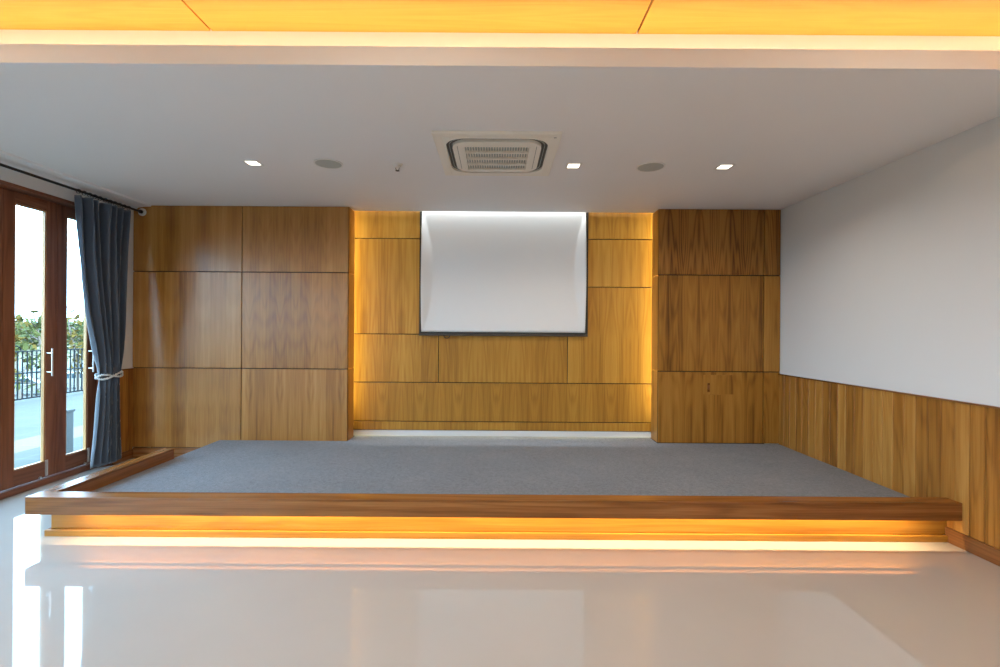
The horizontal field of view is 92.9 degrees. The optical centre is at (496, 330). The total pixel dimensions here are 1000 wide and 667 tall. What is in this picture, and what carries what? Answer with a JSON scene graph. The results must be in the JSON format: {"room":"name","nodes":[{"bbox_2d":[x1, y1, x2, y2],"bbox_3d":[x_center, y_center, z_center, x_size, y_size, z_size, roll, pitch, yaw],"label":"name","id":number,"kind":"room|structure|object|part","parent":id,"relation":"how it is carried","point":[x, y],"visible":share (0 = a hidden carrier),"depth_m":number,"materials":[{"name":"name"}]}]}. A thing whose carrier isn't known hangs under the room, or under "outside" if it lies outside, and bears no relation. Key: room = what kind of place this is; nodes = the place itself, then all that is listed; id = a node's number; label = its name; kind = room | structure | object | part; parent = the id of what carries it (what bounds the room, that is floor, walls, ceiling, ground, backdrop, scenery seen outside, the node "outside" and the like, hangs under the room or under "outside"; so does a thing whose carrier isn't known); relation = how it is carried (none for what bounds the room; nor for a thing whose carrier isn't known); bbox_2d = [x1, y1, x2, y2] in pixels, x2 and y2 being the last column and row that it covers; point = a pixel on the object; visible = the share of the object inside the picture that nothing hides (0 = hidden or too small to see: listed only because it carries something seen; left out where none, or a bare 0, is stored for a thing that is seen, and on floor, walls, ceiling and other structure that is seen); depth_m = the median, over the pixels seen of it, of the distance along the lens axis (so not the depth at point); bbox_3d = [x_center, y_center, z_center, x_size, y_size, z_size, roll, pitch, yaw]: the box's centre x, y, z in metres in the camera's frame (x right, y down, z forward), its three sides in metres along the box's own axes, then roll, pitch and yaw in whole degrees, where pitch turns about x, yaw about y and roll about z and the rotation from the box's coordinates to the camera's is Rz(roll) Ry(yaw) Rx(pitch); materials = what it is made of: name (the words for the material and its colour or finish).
{"room":"event hall","nodes":[
{"label":"event hall","id":0,"kind":"room"},
{"bbox_2d":[0,166,133,448],"bbox_3d":[-4.319,-0.194,0.280,0.260,3.300,10.960,0,0,0],"label":"wall","id":1,"kind":"structure","parent":0,"point":[6,174],"depth_m":5.25,"materials":[{"name":"white paint"}]},
{"bbox_2d":[0,187,2,490],"bbox_3d":[-4.314,0.076,3.870,0.063,2.636,0.509,0,0,0],"label":"door","id":2,"kind":"structure","parent":1,"relation":"in","point":[1,189],"depth_m":4.12,"materials":[{"name":"red wood"}]},
{"bbox_2d":[1,188,56,490],"bbox_3d":[-4.292,0.076,4.381,0.108,2.636,0.509,0,0,0],"label":"door","id":3,"kind":"structure","parent":1,"relation":"in","point":[11,477],"depth_m":4.39,"materials":[{"name":"red wood"}]},
{"bbox_3d":[-4.331,1.322,4.381,0.046,0.143,0.299,0,0,0],"label":"rail","id":4,"kind":"part","parent":3,"relation":"part of","materials":[{"name":"red wood"}]},
{"bbox_3d":[-4.314,-1.193,4.381,0.046,0.098,0.299,0,0,0],"label":"rail","id":5,"kind":"part","parent":3,"relation":"part of","materials":[{"name":"red wood"}]},
{"bbox_3d":[-4.269,0.298,4.537,0.060,0.265,0.016,0,0,0],"label":"handle","id":6,"kind":"part","parent":3,"relation":"part of","materials":[{"name":"metal"}]},
{"bbox_2d":[0,180,74,208],"bbox_3d":[-4.285,-1.260,0.265,0.214,0.031,9.670,0,0,0],"label":"trim","id":7,"kind":"structure","parent":1,"relation":"attached to","point":[3,184],"depth_m":4.33,"materials":[{"name":"red wood"}]},
{"bbox_2d":[0,463,95,499],"bbox_3d":[-4.351,1.427,0.265,0.158,0.054,9.670,0,0,0],"label":"trim","id":8,"kind":"structure","parent":1,"relation":"attached to","point":[49,479],"depth_m":4.48,"materials":[{"name":"red wood"}]},
{"bbox_2d":[0,163,145,215],"bbox_3d":[-4.104,-1.365,0.328,0.154,0.088,10.256,0,0,0],"label":"curtain rod","id":9,"kind":"object","parent":1,"relation":"attached to","point":[141,211],"visible":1,"depth_m":4.52,"materials":[{"name":"black metal"}]},
{"bbox_2d":[74,189,130,468],"bbox_3d":[-4.058,0.006,4.932,0.141,2.777,0.673,0,0,1],"label":"curtain","id":10,"kind":"object","parent":9,"relation":"hanging from","point":[103,229],"visible":0.98,"depth_m":4.89,"materials":[{"name":"grey fabric"}]},
{"bbox_2d":[55,204,95,473],"bbox_3d":[-4.292,0.076,4.869,0.108,2.636,0.460,0,0,0],"label":"door","id":11,"kind":"structure","parent":1,"relation":"in","point":[64,461],"depth_m":4.73,"materials":[{"name":"red wood"}]},
{"bbox_3d":[-4.314,-1.193,4.869,0.046,0.098,0.250,0,0,0],"label":"rail","id":12,"kind":"part","parent":11,"relation":"part of","materials":[{"name":"red wood"}]},
{"bbox_3d":[-4.331,1.322,4.869,0.046,0.143,0.250,0,0,0],"label":"rail","id":13,"kind":"part","parent":11,"relation":"part of","materials":[{"name":"red wood"}]},
{"bbox_3d":[-4.269,0.298,5.000,0.060,0.265,0.016,0,0,0],"label":"handle","id":14,"kind":"part","parent":11,"relation":"part of","materials":[{"name":"metal"}]},
{"bbox_2d":[0,150,150,208],"bbox_3d":[-4.073,-1.420,4.011,0.215,0.055,2.888,0,0,0],"label":"trim","id":15,"kind":"structure","parent":1,"relation":"attached to","point":[6,158],"depth_m":4.46,"materials":[{"name":"white paint"}]},
{"bbox_2d":[96,367,110,466],"bbox_3d":[-4.294,0.090,0.265,0.214,2.731,9.806,0,0,0],"label":"trim","id":16,"kind":"structure","parent":1,"relation":"attached to","point":[97,380],"depth_m":5.10,"materials":[{"name":"red wood"}]},
{"bbox_2d":[111,449,132,464],"bbox_3d":[-4.188,1.407,5.314,0.022,0.100,0.284,0,0,0],"label":"baseboard","id":17,"kind":"structure","parent":1,"relation":"attached to","point":[126,455],"depth_m":5.34,"materials":[{"name":"brown wood"}]},
{"bbox_2d":[120,368,133,452],"bbox_3d":[-4.187,0.891,5.314,0.018,0.930,0.284,0,0,0],"label":"wainscot","id":18,"kind":"structure","parent":1,"relation":"attached to","point":[126,382],"depth_m":5.37,"materials":[{"name":"brown wood"}]},
{"bbox_2d":[133,447,197,457],"bbox_3d":[-3.691,1.401,5.458,0.972,0.118,0.027,0,0,0],"label":"baseboard","id":19,"kind":"structure","parent":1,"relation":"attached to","point":[137,451],"depth_m":5.45,"materials":[{"name":"brown wood"}]},
{"bbox_3d":[-4.156,0.337,5.225,0.071,0.090,0.030,0,0,0],"label":"hook","id":20,"kind":"object","parent":1,"relation":"attached to","visible":0},
{"bbox_2d":[95,370,122,379],"bbox_3d":[-4.071,0.432,5.037,0.189,0.150,0.387,0,0,0],"label":"tieback","id":21,"kind":"object","parent":20,"relation":"hanging from","point":[97,376],"visible":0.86,"depth_m":4.90,"materials":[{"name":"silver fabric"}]},
{"bbox_2d":[132,206,354,446],"bbox_3d":[-2.949,-0.047,5.574,2.475,2.784,0.235,0,0,0],"label":"cladding","id":22,"kind":"object","parent":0,"point":[243,316],"visible":0.88,"depth_m":5.46,"materials":[{"name":"brown wood"}]},
{"bbox_3d":[-3.568,0.883,5.466,1.244,0.905,0.018,0,0,0],"label":"veneer panel","id":23,"kind":"part","parent":22,"relation":"part of","materials":[{"name":"brown wood"}]},
{"bbox_3d":[-3.561,-0.128,5.466,1.244,1.098,0.018,0,0,0],"label":"veneer panel","id":24,"kind":"part","parent":22,"relation":"part of","materials":[{"name":"brown wood"}]},
{"bbox_3d":[-3.555,-1.063,5.466,1.244,0.752,0.018,0,0,0],"label":"veneer panel","id":25,"kind":"part","parent":22,"relation":"part of","materials":[{"name":"brown wood"}]},
{"bbox_3d":[-2.330,0.892,5.466,1.213,0.905,0.018,0,0,0],"label":"veneer panel","id":26,"kind":"part","parent":22,"relation":"part of","materials":[{"name":"brown wood"}]},
{"bbox_3d":[-2.323,-0.120,5.466,1.213,1.098,0.018,0,0,0],"label":"veneer panel","id":27,"kind":"part","parent":22,"relation":"part of","materials":[{"name":"brown wood"}]},
{"bbox_3d":[-2.316,-1.055,5.466,1.213,0.752,0.018,0,0,0],"label":"veneer panel","id":28,"kind":"part","parent":22,"relation":"part of","materials":[{"name":"brown wood"}]},
{"bbox_2d":[172,443,763,447],"bbox_3d":[-0.495,-0.168,5.888,7.907,3.300,0.224,0,0,0],"label":"wall","id":29,"kind":"structure","parent":0,"point":[717,443],"depth_m":5.78,"materials":[{"name":"brown wood"}]},
{"bbox_2d":[0,391,999,666],"bbox_3d":[-3.158,1.614,4.000,13.207,0.300,24.000,0,0,0],"label":"floor","id":30,"kind":"structure","parent":0,"point":[66,601],"depth_m":2.61,"materials":[{"name":"beige tile"}]},
{"bbox_2d":[15,345,83,400],"bbox_3d":[-9.498,0.851,10.000,0.065,1.146,9.044,0,0,0],"label":"railing","id":31,"kind":"object","parent":30,"relation":"on","point":[78,349],"visible":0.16,"depth_m":9.80,"materials":[{"name":"black metal"}]},
{"bbox_3d":[-9.506,0.848,10.001,0.030,0.025,9.002,0,0,0],"label":"rail","id":32,"kind":"part","parent":31,"relation":"part of","materials":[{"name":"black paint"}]},
{"bbox_3d":[-9.509,1.360,10.001,0.030,0.030,9.002,0,0,0],"label":"rail","id":33,"kind":"part","parent":31,"relation":"part of","materials":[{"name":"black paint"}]},
{"bbox_3d":[-9.503,0.409,10.001,0.044,0.022,9.002,0,0,0],"label":"rail","id":34,"kind":"part","parent":31,"relation":"part of","materials":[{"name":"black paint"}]},
{"bbox_2d":[66,409,74,453],"bbox_3d":[-5.068,1.188,5.560,0.140,0.534,0.140,0,0,0],"label":"bollard","id":35,"kind":"object","parent":30,"relation":"on","point":[69,412],"visible":0.23,"depth_m":5.57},
{"bbox_2d":[25,436,961,541],"bbox_3d":[-0.024,1.329,4.516,6.506,0.310,2.439,0,0,0],"label":"stage","id":36,"kind":"object","parent":30,"relation":"on","point":[397,487],"visible":1,"depth_m":3.41,"materials":[{"name":"grey carpet"}]},
{"bbox_2d":[0,65,999,212],"bbox_3d":[-0.577,-1.454,4.111,7.727,0.060,3.088,0,0,0],"label":"ceiling","id":37,"kind":"structure","parent":0,"point":[152,135],"depth_m":3.33,"materials":[{"name":"white paint"}]},
{"bbox_2d":[241,160,263,165],"bbox_3d":[-2.080,-1.432,4.050,0.132,0.004,0.132,0,0,0],"label":"recessed light","id":38,"kind":"object","parent":37,"relation":"in","point":[248,162],"visible":1,"depth_m":4.04,"materials":[{"name":"white plastic"}]},
{"bbox_2d":[245,161,259,164],"bbox_3d":[-2.080,-1.432,4.050,0.096,0.002,0.096,0,0,0],"label":"diffuser","id":39,"kind":"object","parent":38,"relation":"attached to","point":[247,162],"depth_m":4.04,"materials":[{"name":"white plastic"}]},
{"bbox_2d":[313,158,342,168],"bbox_3d":[-1.436,-1.425,4.050,0.240,0.008,0.240,0,0,0],"label":"ceiling speaker","id":40,"kind":"object","parent":37,"relation":"attached to","point":[327,163],"visible":1,"depth_m":4.03,"materials":[{"name":"white plastic"}]},
{"bbox_2d":[315,160,341,167],"bbox_3d":[-1.436,-1.425,4.050,0.214,0.008,0.214,0,0,0],"label":"grille","id":41,"kind":"object","parent":40,"relation":"attached to","point":[321,163],"depth_m":4.04,"materials":[{"name":"grey plastic"}]},
{"bbox_2d":[392,162,402,171],"bbox_3d":[-0.851,-1.396,4.060,0.090,0.060,0.090,0,0,0],"label":"sprinkler","id":42,"kind":"object","parent":37,"relation":"attached to","point":[396,164],"visible":1,"depth_m":4.04,"materials":[{"name":"white plastic"}]},
{"bbox_2d":[431,131,561,175],"bbox_3d":[-0.001,-1.404,3.825,0.930,0.030,0.916,0,0,0],"label":"air conditioner","id":43,"kind":"object","parent":37,"relation":"attached to","point":[461,153],"visible":1,"depth_m":3.71,"materials":[{"name":"beige plastic"}]},
{"bbox_2d":[462,147,530,153],"bbox_3d":[-0.001,-1.398,3.659,0.523,0.018,0.131,0,0,0],"label":"grille","id":44,"kind":"object","parent":43,"relation":"attached to","point":[465,150],"depth_m":3.69,"materials":[{"name":"beige plastic"}]},
{"bbox_2d":[466,165,527,170],"bbox_3d":[-0.001,-1.398,4.051,0.523,0.018,0.131,0,0,0],"label":"grille","id":45,"kind":"object","parent":43,"relation":"attached to","point":[468,167],"depth_m":4.09,"materials":[{"name":"beige plastic"}]},
{"bbox_2d":[465,160,528,165],"bbox_3d":[-0.001,-1.398,3.921,0.523,0.018,0.131,0,0,0],"label":"grille","id":46,"kind":"object","parent":43,"relation":"attached to","point":[467,162],"depth_m":3.95,"materials":[{"name":"beige plastic"}]},
{"bbox_2d":[464,154,529,159],"bbox_3d":[-0.001,-1.398,3.789,0.523,0.018,0.131,0,0,0],"label":"grille","id":47,"kind":"object","parent":43,"relation":"attached to","point":[466,156],"depth_m":3.83,"materials":[{"name":"beige plastic"}]},
{"bbox_3d":[0.000,-1.406,3.825,0.801,0.020,0.801,0,0,0],"label":"plate","id":48,"kind":"part","parent":43,"relation":"part of","materials":[{"name":"beige plastic"}]},
{"bbox_3d":[-0.001,-1.404,3.825,0.675,0.028,0.655,0,0,0],"label":"panel","id":49,"kind":"part","parent":43,"relation":"part of","materials":[{"name":"beige plastic"}]},
{"bbox_2d":[0,44,999,71],"bbox_3d":[-0.577,-1.474,2.555,7.727,0.101,0.021,0,0,0],"label":"trim","id":50,"kind":"structure","parent":37,"relation":"attached to","point":[10,54],"depth_m":2.54,"materials":[{"name":"white paint"}]},
{"bbox_2d":[419,211,588,337],"bbox_3d":[0.081,-0.693,5.659,2.017,1.574,0.069,0,0,0],"label":"projection screen","id":51,"kind":"object","parent":37,"relation":"hanging from","point":[481,273],"visible":0.97,"depth_m":5.69,"materials":[{"name":"white fabric"}]},
{"bbox_2d":[565,163,582,168],"bbox_3d":[0.655,-1.413,4.065,0.132,0.004,0.132,0,0,0],"label":"recessed light","id":52,"kind":"object","parent":37,"relation":"in","point":[568,165],"visible":1,"depth_m":4.05,"materials":[{"name":"white plastic"}]},
{"bbox_2d":[567,164,579,167],"bbox_3d":[0.655,-1.414,4.065,0.096,0.002,0.096,0,0,0],"label":"diffuser","id":53,"kind":"object","parent":52,"relation":"attached to","point":[568,165],"depth_m":4.06,"materials":[{"name":"white plastic"}]},
{"bbox_2d":[636,162,664,171],"bbox_3d":[1.318,-1.406,4.075,0.240,0.008,0.240,0,0,0],"label":"ceiling speaker","id":54,"kind":"object","parent":37,"relation":"attached to","point":[648,166],"visible":1,"depth_m":4.06,"materials":[{"name":"white plastic"}]},
{"bbox_2d":[713,164,735,169],"bbox_3d":[1.947,-1.405,4.065,0.132,0.004,0.132,0,0,0],"label":"recessed light","id":55,"kind":"object","parent":37,"relation":"in","point":[721,166],"visible":1,"depth_m":4.05,"materials":[{"name":"white plastic"}]},
{"bbox_2d":[717,165,731,168],"bbox_3d":[1.947,-1.405,4.065,0.096,0.002,0.096,0,0,0],"label":"diffuser","id":56,"kind":"object","parent":55,"relation":"attached to","point":[719,166],"depth_m":4.05,"materials":[{"name":"white plastic"}]},
{"bbox_2d":[0,29,999,50],"bbox_3d":[-0.575,-1.652,2.760,7.727,0.334,0.060,0,0,0],"label":"light","id":57,"kind":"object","parent":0,"point":[115,37],"depth_m":2.73,"materials":[{"name":"white paint"}]},
{"bbox_2d":[349,211,655,441],"bbox_3d":[0.070,-0.040,5.753,4.200,3.050,0.036,0,0,0],"label":"cladding","id":58,"kind":"object","parent":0,"point":[404,379],"visible":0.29,"depth_m":5.74,"materials":[{"name":"brown wood"}]},
{"bbox_3d":[-1.363,-0.541,5.744,1.316,1.143,0.018,0,0,0],"label":"veneer panel","id":59,"kind":"part","parent":58,"relation":"part of","materials":[{"name":"brown wood"}]},
{"bbox_3d":[-1.358,-1.346,5.744,1.316,0.447,0.018,0,0,0],"label":"veneer panel","id":60,"kind":"part","parent":58,"relation":"part of","materials":[{"name":"brown wood"}]},
{"bbox_3d":[-1.369,0.327,5.744,1.316,0.572,0.018,0,0,0],"label":"veneer panel","id":61,"kind":"part","parent":58,"relation":"part of","materials":[{"name":"brown wood"}]},
{"bbox_2d":[353,430,650,437],"bbox_3d":[0.062,1.241,5.746,4.200,0.068,0.014,0,0,0],"label":"baseboard","id":62,"kind":"structure","parent":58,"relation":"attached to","point":[355,432],"depth_m":5.74,"materials":[{"name":"white paint"}]},
{"bbox_3d":[0.062,1.151,5.744,4.190,0.098,0.018,0,0,0],"label":"veneer panel","id":63,"kind":"part","parent":58,"relation":"part of","materials":[{"name":"brown wood"}]},
{"bbox_3d":[0.064,0.863,5.744,4.190,0.460,0.018,0,0,0],"label":"veneer panel","id":64,"kind":"part","parent":58,"relation":"part of","materials":[{"name":"brown wood"}]},
{"bbox_3d":[0.072,0.337,5.744,1.547,0.572,0.018,0,0,0],"label":"veneer panel","id":65,"kind":"part","parent":58,"relation":"part of","materials":[{"name":"brown wood"}]},
{"bbox_3d":[1.511,0.055,5.744,1.307,1.155,0.018,0,0,0],"label":"veneer panel","id":66,"kind":"part","parent":58,"relation":"part of","materials":[{"name":"brown wood"}]},
{"bbox_3d":[1.517,-0.816,5.744,1.307,0.567,0.018,0,0,0],"label":"veneer panel","id":67,"kind":"part","parent":58,"relation":"part of","materials":[{"name":"brown wood"}]},
{"bbox_3d":[1.521,-1.330,5.744,1.307,0.440,0.018,0,0,0],"label":"veneer panel","id":68,"kind":"part","parent":58,"relation":"part of","materials":[{"name":"brown wood"}]},
{"bbox_2d":[651,209,780,442],"bbox_3d":[2.554,-0.055,5.573,1.400,2.693,0.238,0,0,0],"label":"cladding","id":69,"kind":"object","parent":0,"point":[716,272],"visible":1,"depth_m":5.46,"materials":[{"name":"brown wood"}]},
{"bbox_3d":[2.453,0.879,5.466,1.199,0.814,0.018,0,0,0],"label":"veneer panel","id":70,"kind":"part","parent":69,"relation":"part of","materials":[{"name":"brown wood"}]},
{"bbox_3d":[2.459,-0.087,5.466,1.199,1.098,0.018,0,0,0],"label":"veneer panel","id":71,"kind":"part","parent":69,"relation":"part of","materials":[{"name":"brown wood"}]},
{"bbox_3d":[2.466,-1.022,5.466,1.199,0.752,0.018,0,0,0],"label":"veneer panel","id":72,"kind":"part","parent":69,"relation":"part of","materials":[{"name":"brown wood"}]},
{"bbox_3d":[3.154,0.883,5.466,0.183,0.814,0.018,0,0,0],"label":"veneer panel","id":73,"kind":"part","parent":69,"relation":"part of","materials":[{"name":"brown wood"}]},
{"bbox_3d":[3.160,-0.083,5.466,0.183,1.098,0.018,0,0,0],"label":"veneer panel","id":74,"kind":"part","parent":69,"relation":"part of","materials":[{"name":"brown wood"}]},
{"bbox_3d":[3.167,-1.018,5.466,0.183,0.752,0.018,0,0,0],"label":"veneer panel","id":75,"kind":"part","parent":69,"relation":"part of","materials":[{"name":"brown wood"}]},
{"bbox_2d":[764,116,999,534],"bbox_3d":[3.358,-0.142,0.300,0.199,3.300,11.400,0,0,0],"label":"wall","id":76,"kind":"structure","parent":0,"point":[890,273],"depth_m":3.80,"materials":[{"name":"white paint"}]},
{"bbox_2d":[778,374,999,549],"bbox_3d":[3.237,0.949,0.133,0.026,0.916,10.646,0,0,0],"label":"wainscot","id":77,"kind":"structure","parent":76,"relation":"attached to","point":[911,445],"depth_m":3.77,"materials":[{"name":"brown wood"}]},
{"bbox_2d":[945,527,999,565],"bbox_3d":[3.221,1.455,-0.890,0.016,0.104,8.600,0,0,0],"label":"baseboard","id":78,"kind":"structure","parent":76,"relation":"attached to","point":[987,552],"depth_m":3.20,"materials":[{"name":"brown wood"}]},
{"bbox_3d":[-0.460,-1.739,-1.135,7.457,0.008,7.730,0,0,0],"label":"ceiling","id":79,"kind":"structure","parent":0,"visible":0},
{"bbox_2d":[0,0,209,30],"bbox_3d":[-3.010,-1.742,-1.135,2.725,0.018,7.730,0,0,0],"label":"ceiling panel","id":80,"kind":"object","parent":79,"relation":"attached to","point":[140,15],"visible":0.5,"depth_m":2.60,"materials":[{"name":"brown wood"}]},
{"bbox_2d":[184,0,650,33],"bbox_3d":[-0.419,-1.725,-1.135,2.433,0.018,7.730,0,0,0],"label":"ceiling panel","id":81,"kind":"object","parent":79,"relation":"attached to","point":[434,16],"visible":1,"depth_m":2.58,"materials":[{"name":"brown wood"}]},
{"bbox_2d":[638,0,999,35],"bbox_3d":[2.036,-1.708,-1.135,2.453,0.018,7.730,0,0,0],"label":"ceiling panel","id":82,"kind":"object","parent":79,"relation":"attached to","point":[728,17],"visible":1,"depth_m":2.58,"materials":[{"name":"brown wood"}]},
{"label":"outside","id":83,"kind":"structure","parent":0,"visible":0},
{"bbox_2d":[15,346,81,400],"bbox_3d":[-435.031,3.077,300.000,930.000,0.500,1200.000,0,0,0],"label":"ground","id":84,"kind":"structure","parent":83,"point":[20,354],"depth_m":67.43,"materials":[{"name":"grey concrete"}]},
{"bbox_2d":[15,316,36,376],"bbox_3d":[-17.421,2.555,17.029,1.434,6.229,1.582,0,0,0],"label":"young tree","id":85,"kind":"object","parent":84,"relation":"on","point":[17,338],"visible":0.23,"depth_m":17.13,"materials":[{"name":"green plant"}]},
{"bbox_2d":[15,377,39,391],"bbox_3d":[-40.700,4.743,40.992,4.311,1.530,1.740,0,0,-35],"label":"parked car","id":86,"kind":"object","parent":84,"relation":"on","point":[20,379],"visible":0.09,"depth_m":40.62,"materials":[{"name":"white paint"}]},
{"bbox_2d":[15,314,40,400],"bbox_3d":[-26.164,2.280,25.804,3.774,6.660,3.440,0,0,26],"label":"young tree","id":87,"kind":"object","parent":84,"relation":"on","point":[28,335],"visible":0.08,"depth_m":25.94,"materials":[{"name":"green plant"}]},
{"bbox_2d":[16,324,40,396],"bbox_3d":[-39.064,2.241,40.333,3.820,6.562,3.100,0,0,-23],"label":"young tree","id":88,"kind":"object","parent":84,"relation":"on","point":[16,324],"visible":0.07,"depth_m":39.92,"materials":[{"name":"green plant"}]},
{"bbox_2d":[23,329,38,375],"bbox_3d":[-46.991,2.574,47.077,3.623,5.789,3.337,0,0,-31],"label":"young tree","id":89,"kind":"object","parent":84,"relation":"on","point":[38,329],"visible":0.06,"depth_m":47.00,"materials":[{"name":"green plant"}]},
{"bbox_2d":[15,307,71,397],"bbox_3d":[-14.508,2.434,14.927,1.388,6.510,1.674,0,0,42],"label":"young tree","id":90,"kind":"object","parent":84,"relation":"on","point":[31,330],"visible":0.35,"depth_m":14.84,"materials":[{"name":"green plant"}]},
{"bbox_2d":[38,318,83,390],"bbox_3d":[-27.748,2.201,31.218,3.077,6.796,3.228,0,0,-23],"label":"young tree","id":91,"kind":"object","parent":84,"relation":"on","point":[81,329],"visible":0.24,"depth_m":30.98,"materials":[{"name":"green plant"}]},
{"bbox_2d":[67,372,80,385],"bbox_3d":[-40.428,4.745,45.992,4.311,1.530,1.740,0,0,-35],"label":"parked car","id":92,"kind":"object","parent":84,"relation":"on","point":[67,372],"visible":0.03,"depth_m":45.06,"materials":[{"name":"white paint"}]},
{"bbox_2d":[67,306,83,391],"bbox_3d":[-16.406,2.364,18.474,1.286,6.625,1.275,0,0,0],"label":"young tree","id":93,"kind":"object","parent":84,"relation":"on","point":[73,334],"visible":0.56,"depth_m":18.39,"materials":[{"name":"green plant"}]},
{"bbox_2d":[67,319,83,389],"bbox_3d":[-30.587,2.310,34.876,3.633,6.539,3.526,0,0,0],"label":"young tree","id":94,"kind":"object","parent":84,"relation":"on","point":[69,319],"visible":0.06,"depth_m":34.43,"materials":[{"name":"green plant"}]}
]}

